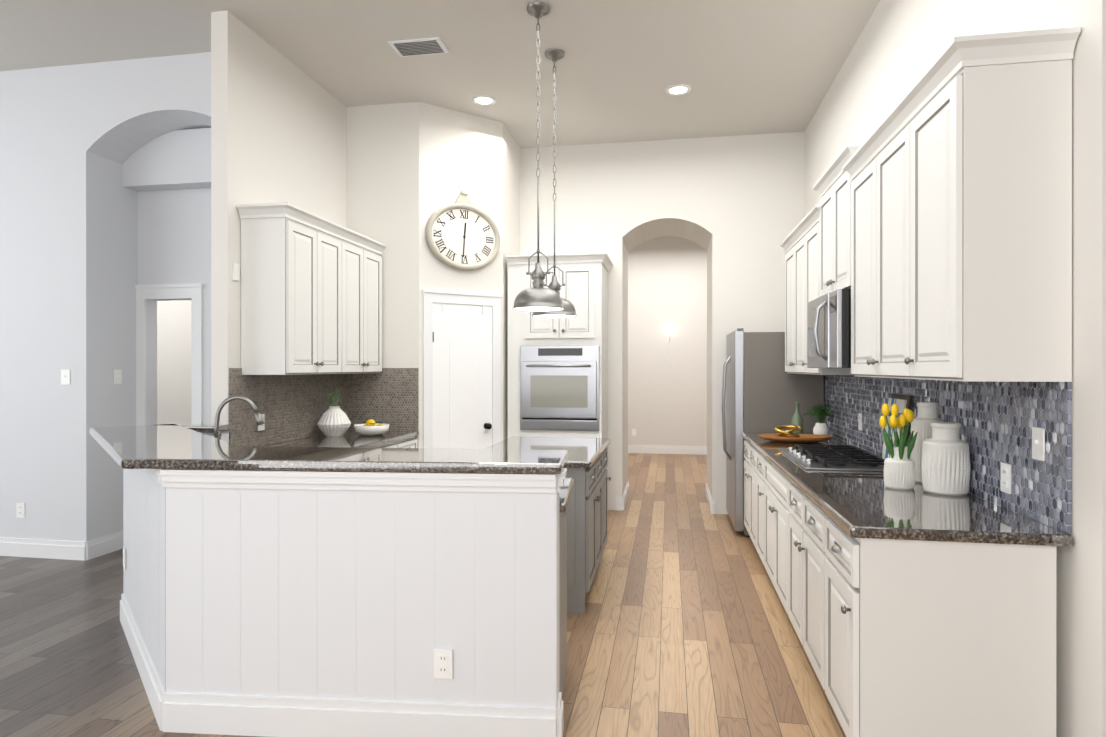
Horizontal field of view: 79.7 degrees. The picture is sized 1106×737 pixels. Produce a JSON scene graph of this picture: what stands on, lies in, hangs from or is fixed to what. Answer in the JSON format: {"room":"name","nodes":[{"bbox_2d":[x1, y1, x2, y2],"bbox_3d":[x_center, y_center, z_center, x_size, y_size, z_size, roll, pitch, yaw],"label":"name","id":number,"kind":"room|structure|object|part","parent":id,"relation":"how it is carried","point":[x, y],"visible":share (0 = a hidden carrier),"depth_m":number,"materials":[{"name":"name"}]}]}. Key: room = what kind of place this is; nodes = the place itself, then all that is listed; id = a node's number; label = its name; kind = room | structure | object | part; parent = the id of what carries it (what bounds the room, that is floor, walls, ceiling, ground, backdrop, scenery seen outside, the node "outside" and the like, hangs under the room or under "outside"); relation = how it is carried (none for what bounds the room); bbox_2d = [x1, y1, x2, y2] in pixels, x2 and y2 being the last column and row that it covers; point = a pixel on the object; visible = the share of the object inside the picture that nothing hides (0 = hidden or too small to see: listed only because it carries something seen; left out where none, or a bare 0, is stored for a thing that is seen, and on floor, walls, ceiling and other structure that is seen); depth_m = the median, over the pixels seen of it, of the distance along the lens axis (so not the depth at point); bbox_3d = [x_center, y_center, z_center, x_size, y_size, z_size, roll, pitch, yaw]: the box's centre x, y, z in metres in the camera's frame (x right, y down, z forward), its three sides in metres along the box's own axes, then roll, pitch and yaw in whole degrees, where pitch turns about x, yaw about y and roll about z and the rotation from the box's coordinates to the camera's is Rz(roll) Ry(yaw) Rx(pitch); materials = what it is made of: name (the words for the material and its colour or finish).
{"room":"kitchen","nodes":[
{"label":"kitchen","id":0,"kind":"room"},
{"bbox_2d":[0,52,210,541],"bbox_3d":[-6.085,-0.434,5.821,8.090,3.800,0.620,0,0,10],"label":"wall","id":1,"kind":"structure","parent":0,"point":[105,188],"depth_m":5.16,"materials":[{"name":"white paint"}]},
{"bbox_2d":[16,503,24,517],"bbox_3d":[-4.155,1.106,5.164,0.075,0.115,0.010,0,0,10],"label":"outlet","id":2,"kind":"object","parent":1,"relation":"attached to","point":[20,507],"depth_m":5.16,"materials":[{"name":"white plastic"}]},
{"bbox_2d":[0,537,87,560],"bbox_3d":[-6.842,1.395,5.632,6.666,0.140,0.016,0,0,10],"label":"baseboard","id":3,"kind":"structure","parent":1,"relation":"attached to","point":[59,549],"depth_m":5.12,"materials":[{"name":"white wood"}]},
{"bbox_2d":[61,370,69,384],"bbox_3d":[-3.751,0.066,5.089,0.080,0.115,0.016,0,0,10],"label":"light switch","id":4,"kind":"object","parent":1,"relation":"attached to","point":[65,374],"depth_m":5.09,"materials":[{"name":"white plastic"}]},
{"bbox_2d":[114,370,121,383],"bbox_3d":[-3.514,0.066,5.351,0.016,0.115,0.075,0,0,10],"label":"light switch","id":5,"kind":"object","parent":1,"relation":"attached to","point":[117,373],"depth_m":5.35,"materials":[{"name":"white plastic"}]},
{"bbox_2d":[88,283,203,559],"bbox_3d":[-2.862,0.384,5.212,1.390,2.165,0.502,0,0,10],"label":"door frame","id":6,"kind":"structure","parent":1,"relation":"attached to","point":[107,544],"depth_m":5.45,"materials":[{"name":"white wood"}]},
{"bbox_2d":[157,300,191,423],"bbox_3d":[-3.108,-0.086,7.143,2.700,3.100,3.010,0,0,10],"label":"wall","id":7,"kind":"structure","parent":0,"point":[174,391],"depth_m":7.54,"materials":[{"name":"white paint"}]},
{"bbox_2d":[211,10,346,445],"bbox_3d":[-1.925,-0.434,5.778,0.120,3.800,2.950,0,0,10],"label":"wall","id":8,"kind":"structure","parent":0,"point":[277,135],"depth_m":4.57,"materials":[{"name":"white paint"}]},
{"bbox_2d":[233,263,239,280],"bbox_3d":[-2.099,-0.638,4.387,0.015,0.110,0.050,0,0,10],"label":"light switch","id":9,"kind":"object","parent":8,"relation":"attached to","point":[236,267],"depth_m":4.38,"materials":[{"name":"white plastic"}]},
{"bbox_2d":[258,414,264,430],"bbox_3d":[-2.038,0.377,4.626,0.010,0.115,0.075,0,0,10],"label":"outlet","id":10,"kind":"object","parent":8,"relation":"attached to","point":[261,427],"depth_m":4.64,"materials":[{"name":"white plastic"}]},
{"bbox_2d":[236,202,386,374],"bbox_3d":[-1.782,-0.524,5.137,0.375,1.130,1.575,0,0,10],"label":"upper cabinet","id":11,"kind":"object","parent":8,"relation":"attached to","point":[311,292],"visible":1,"depth_m":4.61,"materials":[{"name":"white wood"}]},
{"bbox_2d":[229,368,418,445],"bbox_3d":[-1.647,0.271,5.059,0.673,0.549,1.608,0,0,10],"label":"backsplash","id":12,"kind":"structure","parent":8,"relation":"attached to","point":[292,407],"depth_m":5.30,"materials":[{"name":"grey tile"}]},
{"bbox_2d":[347,102,426,447],"bbox_3d":[-1.483,-0.434,5.899,0.650,3.800,0.100,0,0,10],"label":"wall","id":13,"kind":"structure","parent":0,"point":[391,176],"depth_m":5.83,"materials":[{"name":"white paint"}]},
{"bbox_2d":[422,289,501,447],"bbox_3d":[-0.816,0.386,6.026,0.796,2.160,0.027,0,0,-35],"label":"door frame","id":14,"kind":"structure","parent":13,"relation":"attached to","point":[430,297],"depth_m":5.95,"materials":[{"name":"white wood"}]},
{"bbox_2d":[433,303,491,448],"bbox_3d":[-0.816,0.435,6.027,0.604,2.040,0.020,0,0,-35],"label":"pantry door","id":15,"kind":"structure","parent":13,"relation":"in","point":[462,379],"depth_m":6.02,"materials":[{"name":"white wood"}]},
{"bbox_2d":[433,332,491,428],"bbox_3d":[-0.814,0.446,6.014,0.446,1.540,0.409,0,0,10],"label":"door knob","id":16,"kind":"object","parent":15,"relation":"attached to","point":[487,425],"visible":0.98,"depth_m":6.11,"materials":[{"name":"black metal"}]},
{"bbox_3d":[-0.815,-0.544,6.024,0.426,0.080,0.015,0,0,-35],"label":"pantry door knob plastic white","id":17,"kind":"part","parent":15,"relation":"part of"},
{"bbox_2d":[425,180,499,270],"bbox_3d":[-0.809,-1.305,6.014,0.740,0.821,0.073,0,0,-35],"label":"wall clock","id":18,"kind":"object","parent":13,"relation":"attached to","point":[462,232],"visible":1,"depth_m":6.00,"materials":[{"name":"beige"}]},
{"bbox_2d":[0,453,845,736],"bbox_3d":[-2.152,1.491,5.358,16.000,0.050,18.000,0,0,10],"label":"floor","id":19,"kind":"structure","parent":0,"point":[682,626],"depth_m":3.53,"materials":[{"name":"brown wood"}]},
{"bbox_2d":[89,423,572,736],"bbox_3d":[-1.381,0.915,3.392,3.096,1.105,1.559,0,0,10],"label":"peninsula bar","id":20,"kind":"object","parent":19,"relation":"on","point":[307,591],"visible":1,"depth_m":2.63,"materials":[{"name":"white wood"}]},
{"bbox_2d":[123,547,125,569],"bbox_3d":[-2.448,1.082,3.776,0.010,0.115,0.075,0,0,-38],"label":"outlet","id":21,"kind":"object","parent":20,"relation":"attached to","point":[124,550],"depth_m":3.75,"materials":[{"name":"white plastic"}]},
{"bbox_2d":[214,395,263,438],"bbox_3d":[-1.884,0.353,3.943,0.288,0.386,0.148,0,0,10],"label":"faucet","id":22,"kind":"object","parent":20,"relation":"on","point":[259,419],"visible":0.69,"depth_m":3.93,"materials":[{"name":"silver metal"}]},
{"bbox_2d":[434,649,452,678],"bbox_3d":[-0.430,1.158,2.594,0.075,0.115,0.010,0,0,4],"label":"outlet","id":23,"kind":"object","parent":20,"relation":"attached to","point":[442,663],"depth_m":2.59,"materials":[{"name":"white plastic"}]},
{"bbox_2d":[373,436,416,447],"bbox_3d":[-1.628,1.026,4.979,0.662,0.880,1.755,0,0,10],"label":"base cabinet","id":24,"kind":"object","parent":19,"relation":"on","point":[411,442],"visible":0.04,"depth_m":5.50,"materials":[{"name":"white wood"}]},
{"bbox_2d":[266,430,418,447],"bbox_3d":[-1.655,0.566,4.982,0.682,0.040,1.753,0,0,10],"label":"countertop","id":25,"kind":"structure","parent":24,"relation":"on","point":[351,438],"depth_m":5.02,"materials":[{"name":"stone"}]},
{"bbox_2d":[317,387,350,436],"bbox_3d":[-1.767,0.346,5.350,0.261,0.398,0.261,0,0,10],"label":"vase","id":26,"kind":"object","parent":25,"relation":"on","point":[334,420],"visible":1,"depth_m":5.28,"materials":[{"name":"white ceramic"}]},
{"bbox_2d":[354,419,389,435],"bbox_3d":[-1.482,0.479,5.412,0.284,0.131,0.284,0,0,10],"label":"lemon bowl","id":27,"kind":"object","parent":25,"relation":"on","point":[370,427],"visible":1,"depth_m":5.32,"materials":[{"name":"white ceramic"}]},
{"bbox_2d":[506,252,612,511],"bbox_3d":[0.083,0.195,6.523,0.950,2.540,0.793,0,0,10],"label":"tall cabinet","id":28,"kind":"object","parent":19,"relation":"on","point":[557,377],"visible":0.71,"depth_m":6.21,"materials":[{"name":"white wood"}]},
{"bbox_2d":[520,345,598,430],"bbox_3d":[0.079,0.183,6.330,0.750,0.795,0.412,0,0,10],"label":"wall oven","id":29,"kind":"object","parent":28,"relation":"in","point":[559,384],"depth_m":6.19,"materials":[{"name":"grey metal"}]},
{"bbox_2d":[564,447,610,613],"bbox_3d":[-0.030,1.027,4.625,0.772,0.880,1.272,0,0,10],"label":"kitchen island","id":30,"kind":"object","parent":19,"relation":"on","point":[587,523],"visible":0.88,"depth_m":3.96,"materials":[{"name":"grey wood"}]},
{"bbox_2d":[484,436,609,467],"bbox_3d":[-0.055,0.567,4.635,0.800,0.040,1.340,0,0,10],"label":"island countertop","id":31,"kind":"structure","parent":30,"relation":"on","point":[584,452],"depth_m":4.70,"materials":[{"name":"stone"}]},
{"bbox_2d":[744,440,755,547],"bbox_3d":[1.884,1.026,5.245,0.630,0.880,0.830,0,0,10],"label":"base cabinet","id":32,"kind":"object","parent":19,"relation":"on","point":[749,450],"depth_m":5.24,"materials":[{"name":"white wood"}]},
{"bbox_2d":[742,432,1072,546],"bbox_3d":[1.672,0.567,3.941,0.690,0.040,3.468,0,0,10],"label":"countertop","id":33,"kind":"structure","parent":32,"relation":"on","point":[862,504],"depth_m":2.56,"materials":[{"name":"stone"}]},
{"bbox_2d":[758,425,832,442],"bbox_3d":[1.806,0.487,4.939,0.538,0.117,0.302,0,0,10],"label":"wood tray","id":34,"kind":"object","parent":33,"relation":"on","point":[787,436],"visible":1,"depth_m":4.90,"materials":[{"name":"brown wood"}]},
{"bbox_2d":[792,402,802,433],"bbox_3d":[1.945,0.408,5.270,0.086,0.275,0.085,0,0,10],"label":"glass bottle","id":35,"kind":"object","parent":33,"relation":"on","point":[797,419],"visible":0.73,"depth_m":5.24,"materials":[{"name":"green glass"}]},
{"bbox_2d":[803,404,836,434],"bbox_3d":[2.070,0.410,5.138,0.255,0.268,0.257,0,0,10],"label":"potted plant","id":36,"kind":"object","parent":33,"relation":"on","point":[820,427],"visible":1,"depth_m":5.11,"materials":[{"name":"green plant"}]},
{"bbox_2d":[778,444,884,471],"bbox_3d":[1.680,0.526,3.976,0.485,0.041,0.900,0,0,10],"label":"cooktop","id":37,"kind":"object","parent":33,"relation":"in","point":[832,457],"visible":0.96,"depth_m":3.81,"materials":[{"name":"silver metal"}]},
{"bbox_2d":[882,394,911,458],"bbox_3d":[1.933,0.347,3.729,0.069,0.399,0.300,0,0,10],"label":"picture frame","id":38,"kind":"object","parent":33,"relation":"on","point":[902,402],"visible":0.46,"depth_m":3.73,"materials":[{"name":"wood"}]},
{"bbox_2d":[879,403,917,489],"bbox_3d":[1.586,0.353,3.038,0.149,0.388,0.152,0,0,10],"label":"vase","id":39,"kind":"object","parent":33,"relation":"on","point":[899,470],"visible":1,"depth_m":3.00,"materials":[{"name":"white ceramic"}]},
{"bbox_2d":[910,402,943,482],"bbox_3d":[1.807,0.355,3.192,0.148,0.384,0.148,0,0,10],"label":"jar","id":40,"kind":"object","parent":33,"relation":"on","point":[927,413],"visible":0.54,"depth_m":3.16,"materials":[{"name":"white ceramic"}]},
{"bbox_2d":[921,422,969,495],"bbox_3d":[1.732,0.393,2.921,0.187,0.309,0.187,0,0,10],"label":"jar","id":41,"kind":"object","parent":33,"relation":"on","point":[945,464],"visible":1,"depth_m":2.86,"materials":[{"name":"white ceramic"}]},
{"bbox_2d":[756,449,759,555],"bbox_3d":[1.777,1.027,4.630,0.630,0.880,0.420,0,0,10],"label":"base cabinet","id":42,"kind":"object","parent":19,"relation":"on","point":[757,452],"depth_m":4.83,"materials":[{"name":"white wood"}]},
{"bbox_2d":[760,453,783,605],"bbox_3d":[1.663,1.027,3.980,0.630,0.880,0.900,0,0,10],"label":"base cabinet","id":43,"kind":"object","parent":19,"relation":"on","point":[771,478],"depth_m":4.14,"materials":[{"name":"white wood"}]},
{"bbox_2d":[722,328,823,536],"bbox_3d":[1.980,0.558,6.132,0.806,1.815,0.910,0,0,10],"label":"fridge","id":44,"kind":"object","parent":19,"relation":"on","point":[763,389],"visible":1,"depth_m":5.72,"materials":[{"name":"grey metal"}]},
{"bbox_2d":[784,475,799,638],"bbox_3d":[1.551,1.028,3.339,0.630,0.880,0.400,0,0,10],"label":"base cabinet","id":45,"kind":"object","parent":19,"relation":"on","point":[791,491],"depth_m":3.48,"materials":[{"name":"white wood"}]},
{"bbox_2d":[800,490,819,680],"bbox_3d":[1.478,1.028,2.921,0.630,0.880,0.450,0,0,10],"label":"base cabinet","id":46,"kind":"object","parent":19,"relation":"on","point":[809,511],"depth_m":3.03,"materials":[{"name":"white wood"}]},
{"bbox_2d":[820,508,1056,736],"bbox_3d":[1.400,1.029,2.475,0.630,0.880,0.454,0,0,10],"label":"base cabinet","id":47,"kind":"object","parent":19,"relation":"on","point":[907,638],"depth_m":2.26,"materials":[{"name":"white wood"}]},
{"bbox_2d":[0,0,879,147],"bbox_3d":[-2.152,-2.384,5.354,16.000,0.100,18.000,0,0,10],"label":"ceiling","id":48,"kind":"structure","parent":0,"point":[746,67],"depth_m":4.86,"materials":[{"name":"white paint"}]},
{"bbox_2d":[388,37,448,56],"bbox_3d":[-0.971,-2.325,4.793,0.380,0.015,0.220,0,0,10],"label":"ceiling vent","id":49,"kind":"object","parent":48,"relation":"in","point":[418,46],"visible":1,"depth_m":4.77,"materials":[{"name":"white metal"}]},
{"bbox_2d":[472,95,495,105],"bbox_3d":[-0.600,-2.328,5.753,0.210,0.011,0.210,0,0,10],"label":"recessed light","id":50,"kind":"object","parent":48,"relation":"in","point":[485,100],"visible":0.96,"depth_m":5.76,"materials":[{"name":"white"}]},
{"bbox_2d":[513,2,563,311],"bbox_3d":[-0.095,-1.357,4.285,0.332,1.948,0.332,0,0,10],"label":"pendant lamp","id":51,"kind":"object","parent":48,"relation":"hanging from","point":[537,297],"visible":1,"depth_m":4.25,"materials":[{"name":"silver metal"}]},
{"bbox_2d":[532,48,576,317],"bbox_3d":[0.012,-1.357,4.896,0.332,1.948,0.332,0,0,10],"label":"pendant lamp","id":52,"kind":"object","parent":48,"relation":"hanging from","point":[554,55],"visible":0.83,"depth_m":4.88,"materials":[{"name":"silver metal"}]},
{"bbox_2d":[666,84,690,94],"bbox_3d":[1.048,-2.328,5.536,0.210,0.011,0.210,0,0,10],"label":"recessed light","id":53,"kind":"object","parent":48,"relation":"in","point":[679,89],"visible":0.98,"depth_m":5.53,"materials":[{"name":"white"}]},
{"bbox_2d":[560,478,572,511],"bbox_3d":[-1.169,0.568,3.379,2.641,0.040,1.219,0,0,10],"label":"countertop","id":54,"kind":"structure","parent":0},
{"bbox_2d":[427,132,802,513],"bbox_3d":[0.453,-0.436,7.362,4.260,3.800,0.950,0,0,10],"label":"wall","id":55,"kind":"structure","parent":0,"point":[739,197],"depth_m":6.68,"materials":[{"name":"white paint"}]},
{"bbox_2d":[620,481,628,510],"bbox_3d":[0.799,1.394,7.295,0.026,0.140,0.966,0,0,10],"label":"baseboard","id":56,"kind":"structure","parent":55,"relation":"attached to","point":[623,499],"depth_m":7.04,"materials":[{"name":"white"}]},
{"bbox_2d":[706,484,714,513],"bbox_3d":[1.688,1.394,7.140,0.031,0.140,0.966,0,0,10],"label":"baseboard","id":57,"kind":"structure","parent":55,"relation":"attached to","point":[711,503],"depth_m":6.83,"materials":[{"name":"white wood"}]},
{"bbox_2d":[628,236,706,445],"bbox_3d":[2.048,-0.439,11.372,4.800,3.800,0.100,0,0,10],"label":"wall","id":58,"kind":"structure","parent":0,"point":[667,282],"depth_m":11.34,"materials":[{"name":"white paint"}]},
{"bbox_2d":[628,445,706,454],"bbox_3d":[2.038,1.390,11.317,4.600,0.140,0.016,0,0,10],"label":"baseboard","id":59,"kind":"structure","parent":58,"relation":"attached to","point":[651,449],"depth_m":11.33,"materials":[{"name":"white wood"}]},
{"bbox_2d":[665,327,672,374],"bbox_3d":[1.976,-0.298,11.279,0.138,0.822,0.115,0,0,10],"label":"sconce","id":60,"kind":"object","parent":58,"relation":"attached to","point":[668,344],"visible":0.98,"depth_m":11.30,"materials":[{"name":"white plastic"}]},
{"bbox_2d":[803,0,1105,736],"bbox_3d":[2.760,-0.433,4.649,1.200,3.800,5.500,0,0,10],"label":"wall","id":61,"kind":"structure","parent":0,"point":[900,39],"depth_m":2.18,"materials":[{"name":"white paint"}]},
{"bbox_2d":[784,219,803,373],"bbox_3d":[2.059,-0.511,5.156,0.345,1.104,0.864,0,0,10],"label":"upper cabinet","id":62,"kind":"object","parent":61,"relation":"attached to","point":[794,245],"depth_m":5.15,"materials":[{"name":"white wood"}]},
{"bbox_2d":[804,207,847,374],"bbox_3d":[1.947,-0.511,4.515,0.345,1.104,0.436,0,0,10],"label":"upper cabinet","id":63,"kind":"object","parent":61,"relation":"attached to","point":[810,219],"depth_m":4.60,"materials":[{"name":"white wood"}]},
{"bbox_2d":[816,143,859,297],"bbox_3d":[1.844,-0.820,3.926,0.345,0.764,0.760,0,0,10],"label":"upper cabinet","id":64,"kind":"object","parent":61,"relation":"attached to","point":[832,187],"depth_m":3.95,"materials":[{"name":"white wood"}]},
{"bbox_2d":[807,289,850,367],"bbox_3d":[1.770,-0.218,3.939,0.486,0.430,0.740,0,0,10],"label":"over-the-range microwave","id":65,"kind":"object","parent":64,"relation":"attached to","point":[828,330],"visible":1,"depth_m":3.75,"materials":[{"name":"silver metal"}]},
{"bbox_3d":[1.616,-0.223,4.063,0.004,0.300,0.450,0,0,10],"label":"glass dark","id":66,"kind":"part","parent":65,"relation":"part of","materials":[{"name":"grey"}]},
{"bbox_2d":[858,413,861,430],"bbox_3d":[2.114,0.367,4.559,0.009,0.115,0.075,0,0,10],"label":"outlet","id":67,"kind":"object","parent":61,"relation":"attached to","point":[859,414],"depth_m":4.55,"materials":[{"name":"white plastic"}]},
{"bbox_2d":[848,99,903,378],"bbox_3d":[1.701,-0.532,3.110,0.345,1.150,0.898,0,0,10],"label":"upper cabinet","id":68,"kind":"object","parent":61,"relation":"attached to","point":[876,171],"depth_m":3.10,"materials":[{"name":"white wood"}]},
{"bbox_2d":[825,375,1071,533],"bbox_3d":[2.009,0.294,3.892,0.012,0.504,3.448,0,0,10],"label":"backsplash","id":69,"kind":"structure","parent":61,"relation":"attached to","point":[998,421],"depth_m":2.67,"materials":[{"name":"grey tile"}]},
{"bbox_2d":[904,27,1079,381],"bbox_3d":[1.584,-0.532,2.443,0.345,1.150,0.456,0,0,10],"label":"upper cabinet","id":70,"kind":"object","parent":61,"relation":"attached to","point":[932,230],"depth_m":2.23,"materials":[{"name":"white wood"}]},
{"bbox_2d":[1001,462,1010,493],"bbox_3d":[1.770,0.428,2.589,0.009,0.115,0.075,0,0,10],"label":"outlet","id":71,"kind":"object","parent":61,"relation":"attached to","point":[1005,468],"depth_m":2.58,"materials":[{"name":"white plastic"}]},
{"bbox_2d":[1032,427,1044,460],"bbox_3d":[1.727,0.269,2.363,0.016,0.115,0.075,0,0,10],"label":"light switch","id":72,"kind":"object","parent":61,"relation":"attached to","point":[1038,434],"depth_m":2.36,"materials":[{"name":"white plastic"}]}
]}

